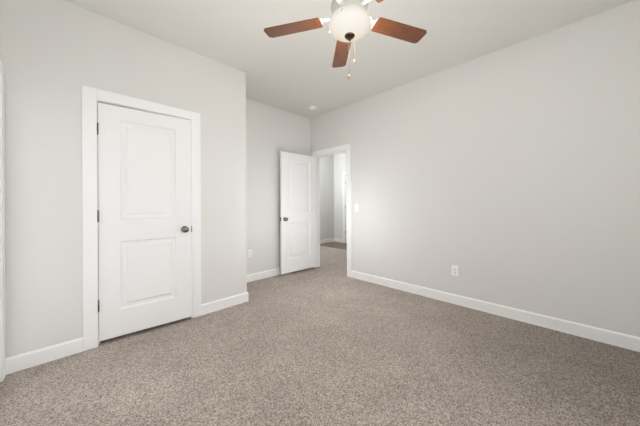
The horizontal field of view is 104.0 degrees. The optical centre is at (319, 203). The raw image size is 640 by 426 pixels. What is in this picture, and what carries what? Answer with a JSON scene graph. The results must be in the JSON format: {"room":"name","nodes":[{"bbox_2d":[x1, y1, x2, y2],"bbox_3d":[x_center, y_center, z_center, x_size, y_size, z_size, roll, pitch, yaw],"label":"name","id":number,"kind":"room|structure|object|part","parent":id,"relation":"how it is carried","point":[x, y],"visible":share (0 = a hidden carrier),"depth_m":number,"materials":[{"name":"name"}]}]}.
{"room":"empty bedroom","nodes":[
{"label":"empty bedroom","id":0,"kind":"room"},
{"bbox_2d":[0,15,0,59],"bbox_3d":[-1.032,-0.205,0.464,0.120,2.740,4.950,0,0,-45],"label":"wall","id":1,"kind":"structure","parent":0,"point":[0,37],"depth_m":1.71,"materials":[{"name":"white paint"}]},
{"bbox_2d":[0,60,5,381],"bbox_3d":[-1.881,0.113,1.324,0.152,2.113,0.946,0,0,-45],"label":"door frame","id":2,"kind":"structure","parent":1,"relation":"attached to","point":[2,273],"depth_m":1.65,"materials":[{"name":"white wood"}]},
{"bbox_2d":[0,0,246,357],"bbox_3d":[-1.575,-0.202,2.396,1.826,2.740,0.120,0,0,-45],"label":"wall","id":3,"kind":"structure","parent":0,"point":[56,55],"depth_m":1.95,"materials":[{"name":"white paint"}]},
{"bbox_2d":[6,337,82,374],"bbox_3d":[-2.027,1.116,1.847,0.401,0.110,0.014,0,0,-45],"label":"baseboard","id":4,"kind":"structure","parent":3,"relation":"attached to","point":[19,362],"depth_m":1.83,"materials":[{"name":"white wood"}]},
{"bbox_2d":[82,85,200,350],"bbox_3d":[-1.618,0.112,2.352,0.898,2.113,0.152,0,0,-45],"label":"trim","id":5,"kind":"structure","parent":3,"relation":"attached to","point":[92,97],"depth_m":2.04,"materials":[{"name":"white wood"}]},
{"bbox_2d":[97,102,191,340],"bbox_3d":[-1.560,0.147,2.288,0.714,1.973,0.175,0,0,-45],"label":"closet door","id":6,"kind":"structure","parent":3,"relation":"in","point":[144,215],"depth_m":2.26,"materials":[{"name":"white wood"}]},
{"bbox_2d":[201,292,245,314],"bbox_3d":[-1.068,1.111,2.797,0.501,0.110,0.014,0,0,-45],"label":"baseboard","id":7,"kind":"structure","parent":3,"relation":"attached to","point":[213,306],"depth_m":2.77,"materials":[{"name":"white wood"}]},
{"bbox_2d":[246,98,309,274],"bbox_3d":[-1.410,-0.203,3.488,3.596,2.740,0.120,0,0,-45],"label":"wall","id":8,"kind":"structure","parent":0,"point":[272,132],"depth_m":3.96,"materials":[{"name":"white paint"}]},
{"bbox_2d":[248,250,251,257],"bbox_3d":[-1.048,0.746,3.750,0.072,0.118,0.009,0,0,-45],"label":"outlet","id":9,"kind":"object","parent":8,"relation":"attached to","point":[249,253],"visible":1,"depth_m":3.74,"materials":[{"name":"white plastic"}]},
{"bbox_2d":[247,268,279,282],"bbox_3d":[-0.749,1.109,4.040,1.650,0.110,0.014,0,0,-45],"label":"baseboard","id":10,"kind":"structure","parent":8,"relation":"attached to","point":[269,273],"depth_m":3.90,"materials":[{"name":"white wood"}]},
{"bbox_2d":[0,267,639,425],"bbox_3d":[0.254,1.189,1.729,3.716,0.060,4.950,0,0,-45],"label":"floor","id":11,"kind":"structure","parent":0,"point":[317,346],"depth_m":1.73,"materials":[{"name":"beige carpet"}]},
{"bbox_2d":[320,242,346,249],"bbox_3d":[1.540,1.150,5.999,0.820,0.004,3.970,0,0,-45],"label":"hall floor","id":12,"kind":"structure","parent":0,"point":[339,245],"depth_m":6.96,"materials":[{"name":"brown wood"}]},
{"bbox_2d":[334,152,345,238],"bbox_3d":[1.867,-0.220,6.330,0.120,2.740,3.970,0,0,-45],"label":"wall","id":13,"kind":"structure","parent":0,"point":[339,163],"depth_m":7.56,"materials":[{"name":"white paint"}]},
{"bbox_2d":[334,238,342,242],"bbox_3d":[0.571,1.102,7.550,0.014,0.110,0.322,0,0,-45],"label":"baseboard","id":14,"kind":"structure","parent":13,"relation":"attached to","point":[335,239],"depth_m":7.55,"materials":[{"name":"white wood"}]},
{"bbox_2d":[342,171,346,242],"bbox_3d":[1.062,0.098,7.145,0.152,2.113,0.951,0,0,-45],"label":"door frame","id":15,"kind":"structure","parent":13,"relation":"attached to","point":[344,219],"depth_m":7.38,"materials":[{"name":"white wood"}]},
{"bbox_2d":[345,175,346,241],"bbox_3d":[1.030,0.133,7.119,0.175,1.973,0.768,0,0,-45],"label":"hall door","id":16,"kind":"structure","parent":13,"relation":"in","point":[346,209],"depth_m":7.35,"materials":[{"name":"white wood"}]},
{"bbox_2d":[65,0,633,118],"bbox_3d":[0.239,-1.631,1.729,3.716,0.100,4.950,0,0,-45],"label":"ceiling","id":17,"kind":"structure","parent":0,"point":[297,73],"depth_m":2.37,"materials":[{"name":"white paint"}]},
{"bbox_2d":[309,105,316,109],"bbox_3d":[-0.121,-1.559,4.066,0.132,0.040,0.132,0,0,-45],"label":"smoke detector","id":18,"kind":"object","parent":17,"relation":"attached to","point":[312,107],"visible":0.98,"depth_m":4.03,"materials":[{"name":"white plastic"}]},
{"bbox_2d":[264,0,426,78],"bbox_3d":[0.216,-1.251,1.702,1.230,0.661,1.211,0,0,-45],"label":"fan","id":19,"kind":"object","parent":17,"relation":"hanging from","point":[350,21],"visible":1,"depth_m":1.79,"materials":[{"name":"brown wood"}]},
{"bbox_3d":[0.206,-1.224,1.736,0.290,0.114,0.290,0,0,-45],"label":"lamp shade","id":20,"kind":"part","parent":19,"relation":"part of","materials":[{"name":"white glass"}]},
{"bbox_2d":[310,0,639,336],"bbox_3d":[1.524,-0.218,2.994,0.120,2.740,4.710,0,0,-45],"label":"wall","id":21,"kind":"structure","parent":0,"point":[508,176],"depth_m":2.48,"materials":[{"name":"white paint"}]},
{"bbox_2d":[310,143,351,276],"bbox_3d":[0.211,0.102,4.323,0.152,2.113,0.936,0,0,-45],"label":"door frame","id":22,"kind":"structure","parent":21,"relation":"attached to","point":[346,148],"depth_m":4.07,"materials":[{"name":"white wood"}]},
{"bbox_2d":[280,151,315,273],"bbox_3d":[-0.362,0.140,4.281,0.756,1.973,0.175,0,0,-45],"label":"entry door","id":23,"kind":"structure","parent":22,"relation":"attached to","point":[297,212],"depth_m":4.23,"materials":[{"name":"white wood"}]},
{"bbox_2d":[355,204,358,211],"bbox_3d":[0.564,0.059,3.871,0.012,0.118,0.072,0,0,-45],"label":"light switch","id":24,"kind":"object","parent":21,"relation":"attached to","point":[356,207],"visible":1,"depth_m":3.86,"materials":[{"name":"white plastic"}]},
{"bbox_2d":[451,265,457,275],"bbox_3d":[1.552,0.767,2.879,0.009,0.118,0.072,0,0,-45],"label":"outlet","id":25,"kind":"object","parent":21,"relation":"attached to","point":[454,268],"visible":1,"depth_m":2.88,"materials":[{"name":"white plastic"}]},
{"bbox_2d":[351,270,639,351],"bbox_3d":[1.818,1.096,2.608,0.014,0.110,3.757,0,0,-45],"label":"baseboard","id":26,"kind":"structure","parent":21,"relation":"attached to","point":[630,342],"depth_m":2.46,"materials":[{"name":"white wood"}]},
{"label":"outside","id":27,"kind":"structure","parent":0,"visible":0},
{"bbox_2d":[320,155,333,239],"bbox_3d":[-0.449,-0.208,6.914,2.590,2.740,0.120,0,0,-45],"label":"wall","id":28,"kind":"structure","parent":27,"point":[326,197],"depth_m":7.49,"materials":[{"name":"white paint"}]},
{"bbox_2d":[320,238,333,243],"bbox_3d":[-0.438,1.107,6.825,2.470,0.110,0.014,0,0,-45],"label":"baseboard","id":29,"kind":"structure","parent":28,"relation":"attached to","point":[331,240],"depth_m":7.44,"materials":[{"name":"white wood"}]},
{"bbox_2d":[320,246,346,272],"bbox_3d":[0.954,1.185,5.503,2.590,0.060,4.090,0,0,-45],"label":"floor carpet","id":30,"kind":"object","parent":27,"point":[331,258],"depth_m":5.31,"materials":[{"name":"beige carpet"}]}
]}

